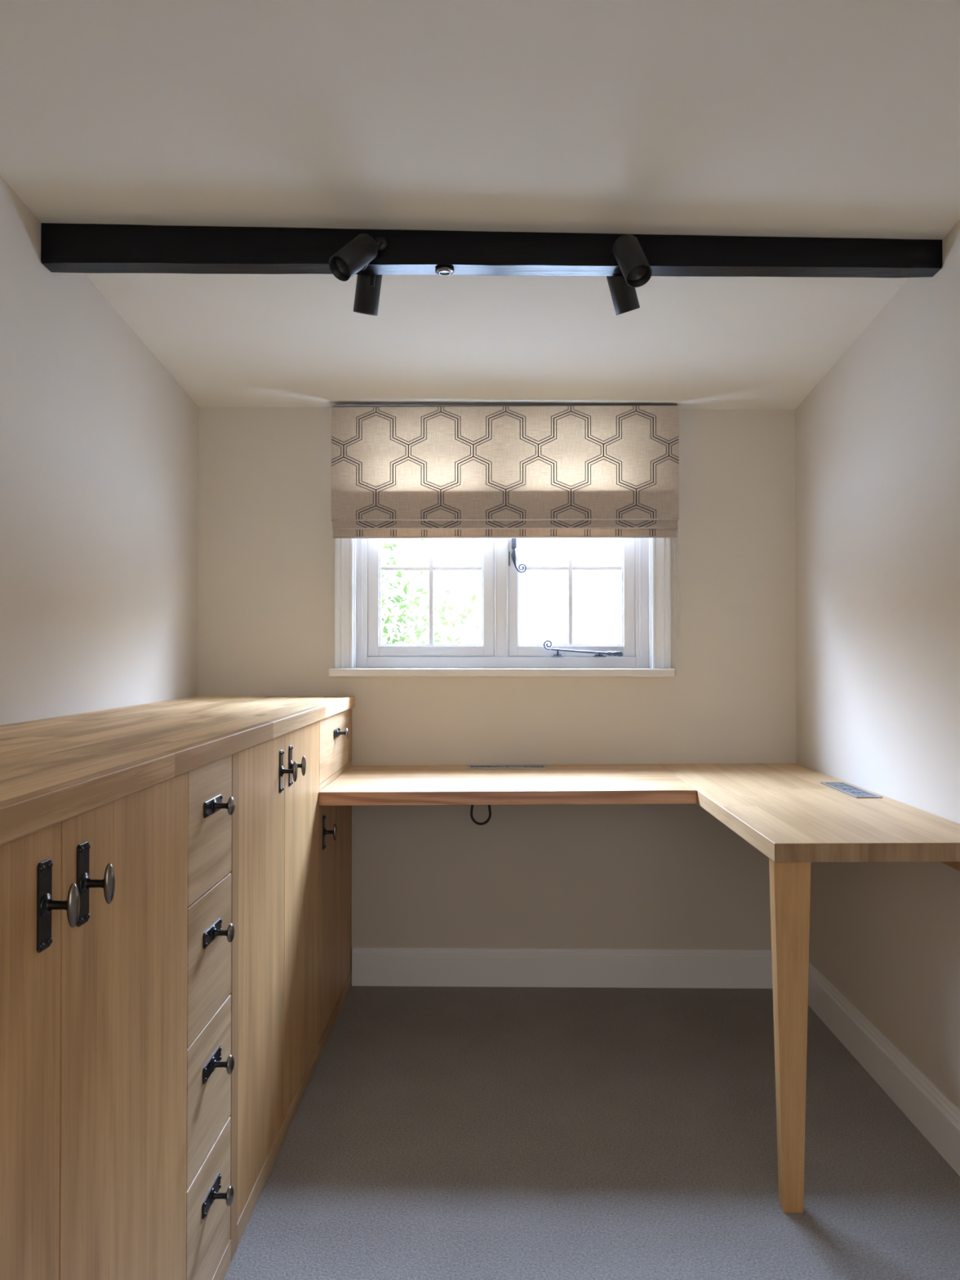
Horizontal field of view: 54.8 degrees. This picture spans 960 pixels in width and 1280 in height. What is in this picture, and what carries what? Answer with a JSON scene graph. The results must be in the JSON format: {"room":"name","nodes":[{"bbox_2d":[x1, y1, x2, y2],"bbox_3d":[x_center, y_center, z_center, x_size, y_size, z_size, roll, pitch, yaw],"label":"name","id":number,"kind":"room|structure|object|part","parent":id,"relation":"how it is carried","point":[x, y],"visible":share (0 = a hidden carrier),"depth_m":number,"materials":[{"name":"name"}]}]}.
{"room":"home office","nodes":[
{"label":"home office","id":0,"kind":"room"},
{"bbox_2d":[0,175,198,724],"bbox_3d":[-1.081,-0.159,0.063,0.100,2.600,6.285,0,-1,1],"label":"wall","id":1,"kind":"structure","parent":0,"point":[99,441],"depth_m":2.32,"materials":[{"name":"beige paint"}]},
{"bbox_2d":[0,0,959,409],"bbox_3d":[-0.001,-1.087,0.106,2.058,0.514,6.185,0,-1,1],"label":"ceiling","id":2,"kind":"structure","parent":0,"point":[798,118],"depth_m":1.87,"materials":[{"name":"paint"}]},
{"bbox_2d":[40,222,942,277],"bbox_3d":[0.034,-0.899,2.139,2.059,0.093,0.053,0,-1,-1],"label":"ceiling beam","id":3,"kind":"structure","parent":2,"relation":"attached to","point":[89,248],"depth_m":2.12,"materials":[{"name":"black paint"}]},
{"bbox_2d":[328,233,386,281],"bbox_3d":[-0.267,-0.852,2.056,0.058,0.129,0.151,-1,-1,45],"label":"spotlight","id":4,"kind":"object","parent":3,"relation":"attached to","point":[356,255],"visible":1,"depth_m":2.03,"materials":[{"name":"black metal"}]},
{"bbox_3d":[-0.226,-0.901,2.104,0.030,0.030,0.009,0,-1,1],"label":"mounting plate","id":5,"kind":"part","parent":4,"relation":"part of","materials":[{"name":"black metal"}]},
{"bbox_2d":[353,274,382,315],"bbox_3d":[-0.264,-0.838,2.208,0.058,0.121,0.107,0,-1,-29],"label":"spotlight","id":6,"kind":"object","parent":3,"relation":"attached to","point":[367,291],"visible":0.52,"depth_m":2.20,"materials":[{"name":"black metal"}]},
{"bbox_2d":[435,266,453,275],"bbox_3d":[-0.082,-0.848,2.135,0.044,0.007,0.044,0,-1,1],"label":"round cover plate","id":7,"kind":"object","parent":3,"relation":"attached to","point":[443,271],"visible":1,"depth_m":2.13,"materials":[{"name":"grey metal"}]},
{"bbox_2d":[606,275,639,315],"bbox_3d":[0.341,-0.837,2.204,0.096,0.122,0.062,1,-1,-43],"label":"spotlight","id":8,"kind":"object","parent":3,"relation":"attached to","point":[624,297],"visible":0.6,"depth_m":2.19,"materials":[{"name":"black metal"}]},
{"bbox_2d":[613,234,652,287],"bbox_3d":[0.330,-0.843,2.047,0.066,0.141,0.137,0,-1,-14],"label":"spotlight","id":9,"kind":"object","parent":3,"relation":"attached to","point":[634,266],"visible":1,"depth_m":2.02,"materials":[{"name":"black metal"}]},
{"bbox_2d":[197,406,796,983],"bbox_3d":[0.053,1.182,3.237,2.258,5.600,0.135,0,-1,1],"label":"wall","id":10,"kind":"structure","parent":0,"point":[578,876],"depth_m":3.18,"materials":[{"name":"beige paint"}]},
{"bbox_2d":[328,537,675,676],"bbox_3d":[0.074,-0.328,3.211,1.175,0.906,0.156,0,-1,1],"label":"window","id":11,"kind":"structure","parent":10,"relation":"in","point":[644,650],"depth_m":3.21,"materials":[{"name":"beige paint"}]},
{"bbox_3d":[-0.171,-0.330,3.250,0.440,0.775,0.041,0,-1,1],"label":"sash","id":12,"kind":"part","parent":11,"relation":"part of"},
{"bbox_3d":[0.074,0.111,3.197,1.175,0.027,0.141,0,-1,1],"label":"sill","id":13,"kind":"part","parent":11,"relation":"part of","materials":[{"name":"beige paint"}]},
{"bbox_2d":[330,404,679,641],"bbox_3d":[0.085,-0.395,3.142,1.177,0.801,0.041,0,-1,1],"label":"blind","id":14,"kind":"object","parent":11,"relation":"attached to","point":[506,471],"visible":1,"depth_m":3.13,"materials":[{"name":"beige fabric"}]},
{"bbox_3d":[0.667,-0.388,3.144,0.014,0.787,0.004,0,-1,1],"label":"bead chain","id":15,"kind":"part","parent":14,"relation":"part of","materials":[{"name":"white"}]},
{"bbox_3d":[0.101,-0.283,3.223,0.006,0.050,0.004,0,-1,1],"label":"fastener plate","id":16,"kind":"part","parent":11,"relation":"part of","materials":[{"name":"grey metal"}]},
{"bbox_3d":[0.320,-0.331,3.242,0.438,0.775,0.041,0,-1,1],"label":"sash","id":17,"kind":"part","parent":11,"relation":"part of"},
{"bbox_2d":[351,946,773,988],"bbox_3d":[0.312,1.117,3.157,1.500,0.127,0.018,0,-1,1],"label":"baseboard","id":18,"kind":"structure","parent":10,"relation":"attached to","point":[574,967],"depth_m":3.15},
{"bbox_2d":[223,983,959,1279],"bbox_3d":[-0.001,1.202,0.092,2.258,0.120,6.415,0,-1,1],"label":"floor","id":19,"kind":"structure","parent":0,"point":[434,1132],"depth_m":2.11,"materials":[{"name":"grey carpet"}]},
{"bbox_2d":[0,772,187,1279],"bbox_3d":[-0.724,0.680,1.057,0.572,0.949,0.867,0,-1,1],"label":"base cabinet","id":20,"kind":"object","parent":19,"relation":"on","point":[94,902],"visible":0.98,"depth_m":1.14,"materials":[{"name":"brown wood"}]},
{"bbox_3d":[-0.491,0.654,0.836,0.020,0.900,0.431,0,-1,1],"label":"door","id":21,"kind":"part","parent":20,"relation":"part of","materials":[{"name":"brown wood"}]},
{"bbox_3d":[-0.456,0.290,1.013,0.033,0.049,0.020,0,-1,1],"label":"knob","id":22,"kind":"part","parent":20,"relation":"part of","materials":[{"name":"grey metal"}]},
{"bbox_3d":[-0.454,0.291,1.107,0.033,0.049,0.020,0,-1,1],"label":"knob","id":23,"kind":"part","parent":20,"relation":"part of","materials":[{"name":"grey metal"}]},
{"bbox_3d":[-0.483,0.659,1.270,0.020,0.900,0.431,0,-1,1],"label":"door","id":24,"kind":"part","parent":20,"relation":"part of","materials":[{"name":"brown wood"}]},
{"bbox_2d":[0,696,354,844],"bbox_3d":[-0.726,0.196,1.909,0.545,0.038,2.568,0,-1,1],"label":"countertop","id":25,"kind":"structure","parent":20,"relation":"on","point":[53,771],"depth_m":1.56,"materials":[{"name":"brown wood"}]},
{"bbox_2d":[186,752,238,1279],"bbox_3d":[-0.714,0.687,1.636,0.572,0.949,0.289,0,-1,1],"label":"drawer unit","id":26,"kind":"object","parent":19,"relation":"on","point":[212,947],"visible":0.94,"depth_m":1.61,"materials":[{"name":"brown wood"}]},
{"bbox_3d":[-0.478,0.773,1.609,0.020,0.224,0.245,0,-1,1],"label":"drawer","id":27,"kind":"part","parent":26,"relation":"part of","materials":[{"name":"brown wood"}]},
{"bbox_3d":[-0.478,1.001,1.606,0.020,0.225,0.245,0,-1,1],"label":"drawer","id":28,"kind":"part","parent":26,"relation":"part of","materials":[{"name":"brown wood"}]},
{"bbox_3d":[-0.478,0.546,1.612,0.020,0.224,0.245,0,-1,1],"label":"drawer","id":29,"kind":"part","parent":26,"relation":"part of","materials":[{"name":"brown wood"}]},
{"bbox_3d":[-0.478,0.323,1.615,0.020,0.218,0.245,0,-1,1],"label":"drawer","id":30,"kind":"part","parent":26,"relation":"part of","materials":[{"name":"brown wood"}]},
{"bbox_3d":[-0.445,0.965,1.608,0.033,0.033,0.029,0,-1,1],"label":"knob","id":31,"kind":"part","parent":26,"relation":"part of","materials":[{"name":"grey metal"}]},
{"bbox_3d":[-0.445,0.738,1.611,0.033,0.033,0.029,0,-1,1],"label":"knob","id":32,"kind":"part","parent":26,"relation":"part of","materials":[{"name":"grey metal"}]},
{"bbox_3d":[-0.445,0.290,1.616,0.033,0.033,0.029,0,-1,1],"label":"knob","id":33,"kind":"part","parent":26,"relation":"part of","materials":[{"name":"grey metal"}]},
{"bbox_3d":[-0.445,0.510,1.613,0.033,0.033,0.029,0,-1,1],"label":"knob","id":34,"kind":"part","parent":26,"relation":"part of","materials":[{"name":"grey metal"}]},
{"bbox_2d":[236,720,319,1248],"bbox_3d":[-0.705,0.694,2.190,0.572,0.949,0.818,0,-1,1],"label":"base cabinet","id":35,"kind":"object","parent":19,"relation":"on","point":[278,971],"visible":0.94,"depth_m":2.09,"materials":[{"name":"brown wood"}]},
{"bbox_3d":[-0.471,0.668,1.973,0.020,0.900,0.388,0,-1,1],"label":"door","id":36,"kind":"part","parent":35,"relation":"part of","materials":[{"name":"brown wood"}]},
{"bbox_3d":[-0.436,0.302,2.130,0.033,0.049,0.020,0,-1,1],"label":"knob","id":37,"kind":"part","parent":35,"relation":"part of","materials":[{"name":"grey metal"}]},
{"bbox_3d":[-0.464,0.673,2.382,0.020,0.900,0.425,0,-1,1],"label":"door","id":38,"kind":"part","parent":35,"relation":"part of","materials":[{"name":"brown wood"}]},
{"bbox_3d":[-0.435,0.302,2.226,0.033,0.049,0.020,0,-1,1],"label":"knob","id":39,"kind":"part","parent":35,"relation":"part of","materials":[{"name":"grey metal"}]},
{"bbox_2d":[318,708,351,1057],"bbox_3d":[-0.692,0.703,2.893,0.572,0.949,0.585,0,-1,1],"label":"base cabinet","id":40,"kind":"object","parent":19,"relation":"on","point":[335,731],"visible":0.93,"depth_m":2.85,"materials":[{"name":"brown wood"}]},
{"bbox_3d":[-0.427,0.552,2.659,0.033,0.049,0.020,0,-1,1],"label":"knob","id":41,"kind":"part","parent":40,"relation":"part of","materials":[{"name":"grey metal"}]},
{"bbox_3d":[-0.456,0.319,2.855,0.020,0.180,0.506,0,-1,1],"label":"drawer","id":42,"kind":"part","parent":40,"relation":"part of","materials":[{"name":"brown wood"}]},
{"bbox_3d":[-0.456,0.801,2.872,0.020,0.657,0.553,0,-1,1],"label":"door","id":43,"kind":"part","parent":40,"relation":"part of","materials":[{"name":"brown wood"}]},
{"bbox_3d":[-0.456,0.441,2.892,0.020,0.058,0.585,0,-1,1],"label":"rail","id":44,"kind":"part","parent":40,"relation":"part of","materials":[{"name":"brown wood"}]},
{"bbox_3d":[-0.423,0.289,2.872,0.033,0.033,0.029,0,-1,1],"label":"knob","id":45,"kind":"part","parent":40,"relation":"part of","materials":[{"name":"grey metal"}]},
{"bbox_2d":[318,763,959,1213],"bbox_3d":[0.309,0.792,2.511,1.520,0.760,1.316,0,-1,1],"label":"desk","id":46,"kind":"object","parent":19,"relation":"on","point":[784,811],"visible":1,"depth_m":2.20,"materials":[{"name":"brown wood"}]},
{"bbox_2d":[470,804,491,825],"bbox_3d":[0.003,0.537,3.054,0.070,0.146,0.008,0,-1,1],"label":"cable loop","id":47,"kind":"object","parent":46,"relation":"hanging from","point":[472,806],"visible":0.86,"depth_m":3.05,"materials":[{"name":"black"}]},
{"bbox_2d":[467,764,546,768],"bbox_3d":[0.091,0.425,3.087,0.261,0.005,0.092,0,-1,1],"label":"socket","id":48,"kind":"object","parent":46,"relation":"attached to","point":[470,766],"visible":1,"depth_m":3.09,"materials":[{"name":"silver metal"}]},
{"bbox_2d":[472,765,487,767],"bbox_3d":[0.000,0.425,3.103,0.049,0.001,0.044,0,-1,1],"label":"outlet","id":49,"kind":"object","parent":48,"relation":"attached to","point":[473,766],"depth_m":3.10,"materials":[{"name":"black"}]},
{"bbox_2d":[490,765,505,767],"bbox_3d":[0.061,0.425,3.102,0.049,0.001,0.044,0,-1,1],"label":"outlet","id":50,"kind":"object","parent":48,"relation":"attached to","point":[491,766],"depth_m":3.10,"materials":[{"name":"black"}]},
{"bbox_3d":[0.091,0.426,3.102,0.244,0.001,0.056,0,-1,1],"label":"socket panel","id":51,"kind":"part","parent":48,"relation":"part of","materials":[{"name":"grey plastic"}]},
{"bbox_2d":[509,765,524,767],"bbox_3d":[0.122,0.425,3.101,0.049,0.001,0.044,0,-1,1],"label":"outlet","id":52,"kind":"object","parent":48,"relation":"attached to","point":[509,766],"depth_m":3.10,"materials":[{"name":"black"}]},
{"bbox_2d":[527,765,542,767],"bbox_3d":[0.183,0.425,3.100,0.049,0.001,0.044,0,-1,1],"label":"outlet","id":53,"kind":"object","parent":48,"relation":"attached to","point":[527,766],"depth_m":3.10,"materials":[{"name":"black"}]},
{"bbox_3d":[0.632,0.805,1.892,0.075,0.719,0.054,0,-1,1],"label":"leg","id":54,"kind":"part","parent":46,"relation":"part of","materials":[{"name":"brown wood"}]},
{"bbox_2d":[820,782,882,797],"bbox_3d":[1.016,0.411,2.544,0.068,0.003,0.270,0,-1,1],"label":"socket","id":55,"kind":"object","parent":46,"relation":"attached to","point":[850,789],"visible":1,"depth_m":2.53,"materials":[{"name":"silver metal"}]},
{"bbox_2d":[826,782,847,786],"bbox_3d":[1.018,0.412,2.638,0.038,0.001,0.050,0,-1,1],"label":"outlet","id":56,"kind":"object","parent":55,"relation":"attached to","point":[828,784],"depth_m":2.63,"materials":[{"name":"black"}]},
{"bbox_2d":[835,786,855,789],"bbox_3d":[1.016,0.411,2.575,0.038,0.001,0.050,0,-1,1],"label":"outlet","id":57,"kind":"object","parent":55,"relation":"attached to","point":[836,787],"depth_m":2.57,"materials":[{"name":"black"}]},
{"bbox_3d":[1.016,0.412,2.544,0.050,0.001,0.252,0,-1,1],"label":"socket panel","id":58,"kind":"part","parent":55,"relation":"part of","materials":[{"name":"grey plastic"}]},
{"bbox_2d":[844,789,864,792],"bbox_3d":[1.015,0.410,2.512,0.038,0.001,0.050,0,-1,1],"label":"outlet","id":59,"kind":"object","parent":55,"relation":"attached to","point":[845,790],"depth_m":2.51,"materials":[{"name":"black"}]},
{"bbox_2d":[853,793,872,795],"bbox_3d":[1.014,0.409,2.449,0.038,0.001,0.050,0,-1,1],"label":"outlet","id":60,"kind":"object","parent":55,"relation":"attached to","point":[855,794],"depth_m":2.45,"materials":[{"name":"black"}]},
{"bbox_2d":[795,219,959,1109],"bbox_3d":[1.077,-0.159,0.026,0.100,2.600,6.285,0,-1,1],"label":"wall","id":61,"kind":"structure","parent":0,"point":[877,437],"depth_m":2.40,"materials":[{"name":"beige paint"}]},
{"bbox_2d":[808,961,959,1176],"bbox_3d":[1.018,1.078,0.061,0.018,0.127,6.185,0,-1,1],"label":"baseboard","id":62,"kind":"structure","parent":61,"relation":"attached to","point":[935,1117],"depth_m":2.37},
{"label":"outside","id":63,"kind":"structure","parent":0,"visible":0},
{"bbox_3d":[0.717,4.519,41.602,80.000,0.100,76.675,0,-1,1],"label":"ground","id":64,"kind":"structure","parent":63,"visible":0},
{"bbox_2d":[381,537,481,644],"bbox_3d":[-1.464,1.324,7.818,3.533,5.447,3.735,0,-1,-34],"label":"tree","id":65,"kind":"object","parent":64,"relation":"on","point":[384,630],"visible":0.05,"depth_m":7.92,"materials":[{"name":"green plant"}]}
]}

